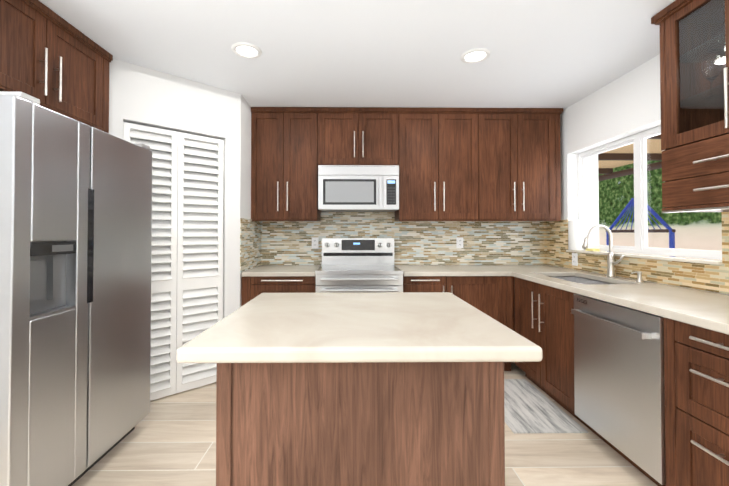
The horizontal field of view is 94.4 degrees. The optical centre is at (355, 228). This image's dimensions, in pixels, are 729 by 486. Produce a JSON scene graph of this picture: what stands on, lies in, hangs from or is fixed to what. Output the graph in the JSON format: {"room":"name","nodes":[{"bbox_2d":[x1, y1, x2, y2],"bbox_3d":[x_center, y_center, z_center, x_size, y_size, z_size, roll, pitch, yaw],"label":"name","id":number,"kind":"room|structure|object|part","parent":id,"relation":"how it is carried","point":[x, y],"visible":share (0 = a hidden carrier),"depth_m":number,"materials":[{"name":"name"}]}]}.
{"room":"kitchen","nodes":[
{"label":"kitchen","id":0,"kind":"room"},
{"bbox_2d":[109,58,240,317],"bbox_3d":[-1.393,0.056,2.656,0.950,2.470,0.100,1,-1,-42],"label":"wall","id":1,"kind":"structure","parent":0,"point":[142,95],"depth_m":2.71,"materials":[{"name":"white paint"}]},
{"bbox_2d":[123,122,223,400],"bbox_3d":[-1.402,0.261,2.641,0.710,2.036,0.059,1,-1,-42],"label":"bifold door","id":2,"kind":"structure","parent":1,"relation":"in","point":[187,271],"depth_m":2.65,"materials":[{"name":"white paint"}]},
{"bbox_2d":[240,95,260,306],"bbox_3d":[-1.058,0.065,3.263,0.100,2.470,0.660,0,-1,-1],"label":"wall","id":3,"kind":"structure","parent":0,"point":[245,182],"depth_m":3.08,"materials":[{"name":"white paint"}]},
{"bbox_2d":[240,218,263,271],"bbox_3d":[-1.004,0.149,3.248,0.008,0.468,0.630,0,-1,-1],"label":"tile backsplash","id":4,"kind":"structure","parent":3,"relation":"attached to","point":[251,232],"depth_m":3.24,"materials":[{"name":"tile"}]},
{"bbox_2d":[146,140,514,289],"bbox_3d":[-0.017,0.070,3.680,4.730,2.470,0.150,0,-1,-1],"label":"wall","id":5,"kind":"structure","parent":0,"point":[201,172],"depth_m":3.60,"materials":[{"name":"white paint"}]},
{"bbox_2d":[251,107,320,220],"bbox_3d":[-0.698,-0.624,3.430,0.655,1.082,0.346,0,-1,-1],"label":"upper cabinet","id":6,"kind":"object","parent":5,"relation":"attached to","point":[284,140],"depth_m":3.26,"materials":[{"name":"brown wood"}]},
{"bbox_2d":[319,107,398,164],"bbox_3d":[0.024,-0.887,3.441,0.786,0.554,0.346,0,-1,-1],"label":"upper cabinet","id":7,"kind":"object","parent":5,"relation":"attached to","point":[347,135],"depth_m":3.27,"materials":[{"name":"brown wood"}]},
{"bbox_2d":[318,165,398,211],"bbox_3d":[0.027,-0.386,3.371,0.764,0.418,0.440,0,-1,-1],"label":"over-the-range microwave","id":8,"kind":"object","parent":7,"relation":"attached to","point":[358,188],"visible":1,"depth_m":3.19,"materials":[{"name":"silver metal"}]},
{"bbox_2d":[264,212,543,264],"bbox_3d":[0.519,0.086,3.606,3.060,0.604,0.008,0,-1,-1],"label":"tile backsplash","id":9,"kind":"structure","parent":5,"relation":"attached to","point":[434,242],"depth_m":3.60,"materials":[{"name":"tile"}]},
{"bbox_2d":[312,237,318,247],"bbox_3d":[-0.430,0.154,3.586,0.072,0.116,0.008,0,-1,-1],"label":"electrical outlet","id":10,"kind":"object","parent":9,"relation":"attached to","point":[315,242],"visible":1,"depth_m":3.58,"materials":[{"name":"white plastic"}]},
{"bbox_2d":[456,237,462,247],"bbox_3d":[1.114,0.154,3.603,0.072,0.116,0.008,0,-1,-1],"label":"electrical outlet","id":11,"kind":"object","parent":9,"relation":"attached to","point":[459,242],"visible":1,"depth_m":3.60,"materials":[{"name":"white plastic"}]},
{"bbox_2d":[395,107,486,220],"bbox_3d":[0.837,-0.623,3.446,0.837,1.082,0.346,0,-1,-1],"label":"upper cabinet","id":12,"kind":"object","parent":5,"relation":"attached to","point":[479,164],"depth_m":3.28,"materials":[{"name":"brown wood"}]},
{"bbox_2d":[487,108,562,220],"bbox_3d":[1.561,-0.623,3.454,0.867,1.082,0.346,0,-1,-1],"label":"upper cabinet","id":13,"kind":"object","parent":5,"relation":"attached to","point":[524,153],"depth_m":3.29,"materials":[{"name":"brown wood"}]},
{"bbox_2d":[39,0,674,109],"bbox_3d":[0.018,-1.268,0.503,4.730,0.120,6.540,0,-1,-1],"label":"ceiling","id":14,"kind":"structure","parent":0,"point":[564,54],"depth_m":2.19,"materials":[{"name":"white paint"}]},
{"bbox_2d":[231,42,261,58],"bbox_3d":[-0.724,-1.178,2.244,0.194,0.011,0.194,0,-1,-1],"label":"recessed light","id":15,"kind":"object","parent":14,"relation":"in","point":[246,50],"visible":1,"depth_m":2.24,"materials":[{"name":"white paint"}]},
{"bbox_2d":[460,48,489,62],"bbox_3d":[0.819,-1.177,2.311,0.194,0.011,0.194,0,-1,-1],"label":"recessed light","id":16,"kind":"object","parent":14,"relation":"in","point":[476,55],"visible":1,"depth_m":2.30,"materials":[{"name":"white paint"}]},
{"bbox_2d":[72,363,656,485],"bbox_3d":[0.018,1.322,0.468,4.730,0.120,6.540,0,-1,-1],"label":"floor","id":17,"kind":"structure","parent":0,"point":[169,440],"depth_m":1.90,"materials":[{"name":"beige tile"}]},
{"bbox_2d":[0,91,151,485],"bbox_3d":[-1.751,0.373,1.736,0.861,1.812,0.904,0,-1,-1],"label":"fridge","id":18,"kind":"object","parent":17,"relation":"on","point":[75,266],"visible":1,"depth_m":1.56,"materials":[{"name":"silver metal"}]},
{"bbox_2d":[241,265,264,305],"bbox_3d":[-0.916,0.843,3.251,0.180,0.910,0.655,0,-1,-1],"label":"base unit","id":19,"kind":"object","parent":17,"relation":"on","point":[249,277],"depth_m":2.96,"materials":[{"name":"brown wood"}]},
{"bbox_2d":[257,265,308,295],"bbox_3d":[-0.631,0.843,3.252,0.390,0.910,0.661,0,-1,-1],"label":"base unit","id":20,"kind":"object","parent":17,"relation":"on","point":[274,278],"depth_m":2.96,"materials":[{"name":"brown wood"}]},
{"bbox_2d":[309,265,321,292],"bbox_3d":[-0.396,0.843,3.257,0.080,0.910,0.655,0,-1,-1],"label":"base unit","id":21,"kind":"object","parent":17,"relation":"on","point":[312,268],"depth_m":2.97,"materials":[{"name":"brown wood"}]},
{"bbox_2d":[315,238,402,292],"bbox_3d":[0.030,0.699,3.220,0.762,1.200,0.729,0,-1,-1],"label":"range","id":22,"kind":"object","parent":17,"relation":"on","point":[358,265],"visible":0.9,"depth_m":3.26,"materials":[{"name":"silver metal"}]},
{"bbox_2d":[176,292,542,485],"bbox_3d":[0.009,0.807,1.382,1.033,0.934,0.892,0,-1,-1],"label":"kitchen island","id":23,"kind":"object","parent":17,"relation":"on","point":[368,389],"visible":1,"depth_m":1.03,"materials":[{"name":"brown wood"}]},
{"bbox_2d":[395,265,512,370],"bbox_3d":[0.889,0.842,3.256,0.950,0.913,0.685,0,-1,-1],"label":"base unit","id":24,"kind":"object","parent":17,"relation":"on","point":[489,289],"depth_m":2.98,"materials":[{"name":"brown wood"}]},
{"bbox_2d":[504,379,587,433],"bbox_3d":[1.220,1.284,2.497,0.470,0.008,0.770,0,-1,-1],"label":"rug","id":25,"kind":"object","parent":17,"relation":"on","point":[529,407],"visible":0.73,"depth_m":2.34,"materials":[{"name":"grey fabric"}]},
{"bbox_2d":[497,265,728,485],"bbox_3d":[1.717,0.828,2.215,0.683,0.915,2.785,0,-1,-1],"label":"base unit","id":26,"kind":"object","parent":17,"relation":"on","point":[536,306],"depth_m":2.23,"materials":[{"name":"brown wood"}]},
{"bbox_2d":[241,265,728,334],"bbox_3d":[0.534,0.390,2.206,3.041,0.040,2.780,0,-1,-1],"label":"countertop","id":27,"kind":"structure","parent":26,"relation":"on","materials":[{"name":"beige stone"}]},
{"bbox_2d":[553,277,611,283],"bbox_3d":[1.720,0.521,2.592,0.440,0.210,0.730,0,-1,-1],"label":"sink","id":28,"kind":"object","parent":26,"relation":"in","point":[583,280],"depth_m":2.78,"materials":[{"name":"silver metal"}]},
{"bbox_2d":[582,225,623,276],"bbox_3d":[1.889,0.172,2.581,0.251,0.406,0.146,0,-1,-1],"label":"faucet","id":29,"kind":"object","parent":26,"relation":"on","point":[611,262],"visible":1,"depth_m":2.61,"materials":[{"name":"silver metal"}]},
{"bbox_2d":[631,271,643,282],"bbox_3d":[1.950,0.336,2.337,0.078,0.072,0.044,0,-1,-1],"label":"soap dispenser","id":30,"kind":"object","parent":26,"relation":"on","point":[639,277],"visible":1,"depth_m":2.33,"materials":[{"name":"silver metal"}]},
{"bbox_2d":[571,294,665,485],"bbox_3d":[1.671,0.847,1.849,0.645,0.866,0.603,0,-1,-1],"label":"dishwasher","id":31,"kind":"object","parent":17,"relation":"on","point":[619,378],"visible":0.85,"depth_m":1.76,"materials":[{"name":"silver metal"}]},
{"bbox_2d":[677,309,728,485],"bbox_3d":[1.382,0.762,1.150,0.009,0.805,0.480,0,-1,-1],"label":"base unit","id":32,"kind":"object","parent":17,"relation":"on","point":[704,341],"depth_m":1.37,"materials":[{"name":"brown wood"}]},
{"bbox_2d":[550,54,728,294],"bbox_3d":[2.232,0.027,0.509,0.300,2.470,6.240,0,-1,-1],"label":"wall","id":33,"kind":"structure","parent":0,"point":[628,104],"depth_m":2.87,"materials":[{"name":"white paint"}]},
{"bbox_2d":[544,212,728,293],"bbox_3d":[2.061,0.134,2.141,0.008,0.468,2.910,0,-1,-1],"label":"tile backsplash","id":34,"kind":"structure","parent":33,"relation":"attached to","point":[707,277],"depth_m":2.35,"materials":[{"name":"tile"}]},
{"bbox_2d":[572,253,577,265],"bbox_3d":[2.041,0.288,3.144,0.008,0.116,0.072,0,-1,-1],"label":"electrical outlet","id":35,"kind":"object","parent":34,"relation":"attached to","point":[574,259],"visible":1,"depth_m":3.13,"materials":[{"name":"white plastic"}]},
{"bbox_2d":[566,250,721,264],"bbox_3d":[2.097,0.205,2.576,0.125,0.020,1.358,0,-1,-1],"label":"sill","id":36,"kind":"structure","parent":33,"relation":"attached to","point":[692,260],"depth_m":2.30,"materials":[{"name":"beige stone"}]},
{"bbox_2d":[569,220,583,249],"bbox_3d":[2.083,0.063,3.188,0.120,0.280,0.120,0,-1,-1],"label":"paper towel","id":37,"kind":"object","parent":36,"relation":"on","point":[576,234],"visible":0.98,"depth_m":3.14,"materials":[{"name":"white paper"}]},
{"bbox_2d":[585,248,599,250],"bbox_3d":[2.095,0.189,2.986,0.060,0.021,0.100,0,-1,-1],"label":"sponge","id":38,"kind":"object","parent":36,"relation":"on","point":[589,249],"visible":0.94,"depth_m":2.96,"materials":[{"name":"yellow"}]},
{"bbox_2d":[578,125,721,259],"bbox_3d":[2.180,-0.267,2.583,0.049,0.921,1.356,0,-1,-1],"label":"window","id":39,"kind":"structure","parent":33,"relation":"in","point":[638,140],"depth_m":2.57,"materials":[{"name":"white plastic"}]},
{"bbox_2d":[651,0,728,212],"bbox_3d":[1.861,-0.641,1.483,0.414,1.100,0.825,0,-1,-1],"label":"upper cabinet","id":40,"kind":"object","parent":33,"relation":"attached to","point":[694,68],"visible":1,"depth_m":1.77,"materials":[{"name":"brown wood"}]},
{"label":"glass","id":41,"kind":"part","parent":40,"relation":"part of","materials":[{"name":"glass"}]},
{"bbox_3d":[-2.272,0.026,0.460,0.150,2.470,6.240,0,-1,-1],"label":"wall","id":42,"kind":"structure","parent":0,"visible":0},
{"bbox_2d":[0,0,112,132],"bbox_3d":[-1.921,-0.920,1.831,0.574,0.531,0.928,0,-1,-1],"label":"upper cabinet","id":43,"kind":"object","parent":42,"relation":"attached to","point":[50,59],"visible":0.92,"depth_m":1.86,"materials":[{"name":"brown wood"}]},
{"label":"outside","id":44,"kind":"structure","parent":0,"visible":0},
{"bbox_2d":[598,161,721,259],"bbox_3d":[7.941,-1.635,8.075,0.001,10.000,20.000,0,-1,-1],"label":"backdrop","id":45,"kind":"structure","parent":44,"point":[714,233],"depth_m":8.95,"materials":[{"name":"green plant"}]},
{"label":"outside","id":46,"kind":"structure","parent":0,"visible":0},
{"bbox_2d":[598,134,675,256],"bbox_3d":[4.491,-0.090,5.466,4.045,2.840,7.900,0,-1,-1],"label":"garden","id":47,"kind":"object","parent":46,"point":[617,155],"depth_m":7.06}
]}

